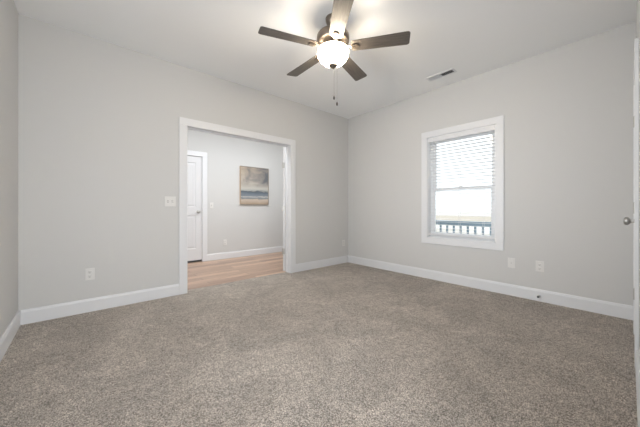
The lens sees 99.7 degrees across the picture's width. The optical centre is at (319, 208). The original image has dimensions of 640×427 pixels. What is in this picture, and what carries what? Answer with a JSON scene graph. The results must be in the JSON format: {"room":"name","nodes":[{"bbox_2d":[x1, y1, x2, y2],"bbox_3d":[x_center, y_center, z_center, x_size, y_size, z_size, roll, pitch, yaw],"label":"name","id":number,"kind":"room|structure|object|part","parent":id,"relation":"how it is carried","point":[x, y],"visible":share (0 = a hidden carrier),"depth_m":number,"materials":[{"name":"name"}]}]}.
{"room":"empty bedroom","nodes":[
{"label":"empty bedroom","id":0,"kind":"room"},
{"bbox_2d":[0,0,17,337],"bbox_3d":[-1.485,-0.342,0.945,0.120,2.743,3.702,0,0,-41],"label":"wall","id":1,"kind":"structure","parent":0,"point":[8,10],"depth_m":2.07,"materials":[{"name":"grey paint"}]},
{"bbox_2d":[0,310,20,361],"bbox_3d":[-1.474,0.965,1.035,0.015,0.130,3.582,0,0,-41],"label":"baseboard","id":2,"kind":"structure","parent":1,"relation":"attached to","point":[10,332],"depth_m":2.03,"materials":[{"name":"white paint"}]},
{"bbox_2d":[18,14,347,311],"bbox_3d":[-1.099,-0.342,3.821,4.486,2.743,0.120,0,0,-41],"label":"wall","id":3,"kind":"structure","parent":0,"point":[98,120],"depth_m":2.85,"materials":[{"name":"grey paint"}]},
{"bbox_2d":[85,268,94,280],"bbox_3d":[-2.292,0.656,2.691,0.072,0.117,0.010,0,0,-41],"label":"wall outlet","id":4,"kind":"object","parent":3,"relation":"attached to","point":[89,272],"visible":1,"depth_m":2.69,"materials":[{"name":"white plastic"}]},
{"bbox_2d":[21,284,178,324],"bbox_3d":[-2.162,0.965,2.802,1.274,0.130,0.015,0,0,-41],"label":"baseboard","id":5,"kind":"structure","parent":3,"relation":"attached to","point":[32,315],"depth_m":2.71,"materials":[{"name":"white paint"}]},
{"bbox_2d":[164,196,175,205],"bbox_3d":[-1.752,-0.080,3.159,0.118,0.117,0.017,0,0,-41],"label":"light switch","id":6,"kind":"object","parent":3,"relation":"attached to","point":[168,200],"visible":1,"depth_m":3.16,"materials":[{"name":"white plastic"}]},
{"bbox_2d":[179,117,295,294],"bbox_3d":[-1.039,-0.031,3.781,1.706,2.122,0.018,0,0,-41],"label":"trim","id":7,"kind":"structure","parent":3,"relation":"attached to","point":[183,122],"depth_m":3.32,"materials":[{"name":"white paint"}]},
{"bbox_2d":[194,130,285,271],"bbox_3d":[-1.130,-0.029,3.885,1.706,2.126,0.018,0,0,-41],"label":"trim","id":8,"kind":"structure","parent":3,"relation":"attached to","point":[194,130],"depth_m":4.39,"materials":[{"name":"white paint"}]},
{"bbox_2d":[282,147,284,270],"bbox_3d":[-0.600,0.011,4.774,0.050,2.017,0.766,0,0,-1],"label":"door","id":9,"kind":"structure","parent":3,"relation":"in","point":[283,162],"depth_m":4.40,"materials":[{"name":"white paint"}]},
{"bbox_3d":[-0.592,0.011,4.779,0.035,2.017,0.758,0,0,-1],"label":"panel","id":10,"kind":"part","parent":9,"relation":"part of","materials":[{"name":"white paint"}]},
{"bbox_2d":[296,255,347,271],"bbox_3d":[0.068,0.965,4.750,1.236,0.130,0.015,0,0,-41],"label":"baseboard","id":11,"kind":"structure","parent":3,"relation":"attached to","point":[343,259],"depth_m":4.69,"materials":[{"name":"white paint"}]},
{"bbox_2d":[187,129,283,253],"bbox_3d":[-3.057,-0.291,5.177,5.410,2.843,0.900,0,0,-41],"label":"wall","id":12,"kind":"structure","parent":0,"point":[244,227],"depth_m":5.69,"materials":[{"name":"grey paint"}]},
{"bbox_2d":[187,155,201,262],"bbox_3d":[-2.583,0.017,5.000,0.763,2.027,0.102,0,0,-40],"label":"door","id":13,"kind":"structure","parent":12,"relation":"in","point":[194,163],"depth_m":5.18,"materials":[{"name":"white paint"}]},
{"bbox_2d":[187,150,206,261],"bbox_3d":[-2.570,-0.029,4.993,0.944,2.126,0.018,0,0,-41],"label":"trim","id":14,"kind":"structure","parent":12,"relation":"attached to","point":[203,155],"depth_m":5.26,"materials":[{"name":"white paint"}]},
{"bbox_2d":[207,246,282,260],"bbox_3d":[-1.468,0.969,5.959,1.988,0.130,0.015,0,0,-41],"label":"baseboard","id":15,"kind":"structure","parent":12,"relation":"attached to","point":[216,256],"depth_m":5.78,"materials":[{"name":"white paint"}]},
{"bbox_2d":[240,166,268,204],"bbox_3d":[-1.443,-0.493,5.964,0.684,0.822,0.040,0,0,-41],"label":"painting","id":16,"kind":"object","parent":12,"relation":"attached to","point":[254,181],"visible":1,"depth_m":5.95,"materials":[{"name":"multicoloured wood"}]},
{"bbox_2d":[0,252,637,426],"bbox_3d":[-0.905,1.105,2.806,5.530,0.150,5.742,0,0,-41],"label":"floor","id":17,"kind":"structure","parent":0,"point":[347,344],"depth_m":1.85,"materials":[{"name":"carpet"}]},
{"bbox_2d":[14,0,636,118],"bbox_3d":[-0.905,-1.788,2.807,5.530,0.150,5.742,0,0,-41],"label":"ceiling","id":18,"kind":"structure","parent":0,"point":[221,39],"depth_m":2.63,"materials":[{"name":"white paint"}]},
{"bbox_2d":[258,0,409,105],"bbox_3d":[0.089,-1.319,2.469,1.287,0.789,1.230,0,0,-41],"label":"ceiling fan","id":19,"kind":"object","parent":18,"relation":"hanging from","point":[332,41],"visible":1,"depth_m":2.33,"materials":[{"name":"brown wood"}]},
{"bbox_3d":[-0.260,-1.441,2.276,0.501,0.006,0.140,0,11,-23],"label":"blade","id":20,"kind":"part","parent":19,"relation":"part of","materials":[{"name":"brown wood"}]},
{"bbox_3d":[-0.149,-1.441,2.744,0.140,0.006,0.501,-14,9,-40],"label":"blade","id":21,"kind":"part","parent":19,"relation":"part of","materials":[{"name":"brown wood"}]},
{"bbox_3d":[0.118,-1.356,2.434,0.282,0.138,0.282,0,0,-41],"label":"lamp shade","id":22,"kind":"part","parent":19,"relation":"part of","materials":[{"name":"white glass"}]},
{"bbox_3d":[0.150,-1.441,2.025,0.140,0.006,0.501,11,-1,-5],"label":"blade","id":23,"kind":"part","parent":19,"relation":"part of","materials":[{"name":"brown wood"}]},
{"bbox_3d":[0.331,-1.441,2.783,0.140,0.006,0.501,-13,-7,31],"label":"blade","id":24,"kind":"part","parent":19,"relation":"part of","materials":[{"name":"brown wood"}]},
{"bbox_3d":[0.516,-1.441,2.339,0.501,0.006,0.140,0,-11,13],"label":"blade","id":25,"kind":"part","parent":19,"relation":"part of","materials":[{"name":"brown wood"}]},
{"bbox_2d":[426,68,456,81],"bbox_3d":[1.552,-1.707,3.467,0.124,0.012,0.350,0,0,-41],"label":"ceiling vent","id":26,"kind":"object","parent":18,"relation":"in","point":[450,71],"visible":1,"depth_m":3.45,"materials":[{"name":"white metal"}]},
{"bbox_2d":[348,22,635,305],"bbox_3d":[1.143,-0.342,4.596,0.150,2.743,5.742,0,0,-41],"label":"wall","id":27,"kind":"structure","parent":0,"point":[567,110],"depth_m":3.02,"materials":[{"name":"grey paint"}]},
{"bbox_2d":[421,115,503,250],"bbox_3d":[1.922,-0.303,3.691,0.168,1.633,1.051,0,0,-41],"label":"window","id":28,"kind":"structure","parent":27,"relation":"in","point":[497,219],"depth_m":3.53,"materials":[{"name":"white paint"}]},
{"bbox_2d":[429,126,494,239],"bbox_3d":[1.895,-0.316,3.667,0.064,1.406,0.849,0,0,-41],"label":"window blind","id":29,"kind":"object","parent":28,"relation":"attached to","point":[491,128],"visible":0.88,"depth_m":3.67,"materials":[{"name":"white plastic"}]},
{"bbox_3d":[1.706,-0.301,3.889,0.054,1.362,0.002,0,0,-41],"label":"ladder cord","id":30,"kind":"part","parent":29,"relation":"part of","materials":[{"name":"white fabric"}]},
{"bbox_3d":[1.898,-0.301,3.670,0.054,1.362,0.002,0,0,-41],"label":"ladder cord","id":31,"kind":"part","parent":29,"relation":"part of","materials":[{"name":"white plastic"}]},
{"bbox_3d":[1.898,0.378,3.670,0.048,0.018,0.837,0,0,-41],"label":"rail","id":32,"kind":"part","parent":29,"relation":"part of","materials":[{"name":"white"}]},
{"bbox_3d":[1.943,0.052,3.709,0.028,0.690,0.811,0,0,-41],"label":"sash","id":33,"kind":"part","parent":28,"relation":"part of","materials":[{"name":"white plastic"}]},
{"bbox_3d":[1.967,-0.628,3.730,0.028,0.743,0.811,0,0,-41],"label":"sash","id":34,"kind":"part","parent":28,"relation":"part of","materials":[{"name":"white plastic"}]},
{"bbox_2d":[348,255,632,319],"bbox_3d":[1.712,0.965,3.819,0.015,0.130,3.582,0,0,-41],"label":"baseboard","id":35,"kind":"structure","parent":27,"relation":"attached to","point":[613,309],"depth_m":3.16,"materials":[{"name":"white paint"}]},
{"bbox_2d":[508,258,514,267],"bbox_3d":[2.261,0.646,3.191,0.016,0.117,0.072,0,0,-41],"label":"cable plate","id":36,"kind":"object","parent":27,"relation":"attached to","point":[511,261],"visible":1,"depth_m":3.19,"materials":[{"name":"white plastic"}]},
{"bbox_2d":[536,261,543,271],"bbox_3d":[2.437,0.645,2.994,0.010,0.117,0.072,0,0,-41],"label":"wall outlet","id":37,"kind":"object","parent":27,"relation":"attached to","point":[539,264],"visible":1,"depth_m":2.99,"materials":[{"name":"white plastic"}]},
{"bbox_2d":[636,0,639,356],"bbox_3d":[1.344,-0.342,1.026,4.246,2.743,0.140,0,0,-41],"label":"wall","id":38,"kind":"structure","parent":0,"point":[638,1],"depth_m":1.64,"materials":[{"name":"grey paint"}]},
{"bbox_2d":[623,116,633,299],"bbox_3d":[2.327,0.011,2.002,0.612,2.015,0.100,0,0,-41],"label":"door","id":39,"kind":"structure","parent":38,"relation":"in","point":[626,220],"depth_m":1.86,"materials":[{"name":"white paint"}]},
{"bbox_3d":[2.138,0.088,1.859,0.064,0.064,0.065,0,0,-41],"label":"handle","id":40,"kind":"part","parent":39,"relation":"part of","materials":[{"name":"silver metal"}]},
{"bbox_2d":[633,38,638,363],"bbox_3d":[2.330,-0.031,1.992,0.794,2.122,0.018,0,0,-41],"label":"trim","id":41,"kind":"structure","parent":38,"relation":"attached to","point":[636,44],"depth_m":1.73,"materials":[{"name":"white paint"}]},
{"bbox_2d":[635,349,639,426],"bbox_3d":[1.495,0.965,1.260,1.426,0.130,0.015,0,0,-41],"label":"baseboard","id":42,"kind":"structure","parent":38,"relation":"attached to","point":[637,358],"depth_m":1.45,"materials":[{"name":"white paint"}]},
{"label":"outside","id":43,"kind":"structure","parent":0,"visible":0},
{"bbox_2d":[436,215,490,220],"bbox_3d":[15.568,1.930,73.366,30.000,0.100,210.000,0,0,-41],"label":"field","id":44,"kind":"structure","parent":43,"point":[442,217],"depth_m":49.77,"materials":[{"name":"beige"}]},
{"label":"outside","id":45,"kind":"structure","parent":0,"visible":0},
{"bbox_2d":[436,210,490,234],"bbox_3d":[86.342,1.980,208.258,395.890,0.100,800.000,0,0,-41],"label":"ground","id":46,"kind":"structure","parent":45,"point":[446,212],"depth_m":42.72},
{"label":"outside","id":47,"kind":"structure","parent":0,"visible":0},
{"bbox_3d":[2.291,1.260,4.658,1.660,0.100,8.000,0,0,-41],"label":"floor","id":48,"kind":"structure","parent":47,"visible":0},
{"bbox_2d":[436,220,490,234],"bbox_3d":[2.619,0.710,5.210,0.100,1.000,4.100,0,0,-41],"label":"porch railing","id":49,"kind":"object","parent":48,"relation":"on","point":[441,222],"visible":0.1,"depth_m":5.04,"materials":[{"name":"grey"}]},
{"bbox_3d":[2.619,0.285,5.210,0.090,0.080,4.000,0,0,-41],"label":"rail","id":50,"kind":"part","parent":49,"relation":"part of","materials":[{"name":"white"}]}
]}

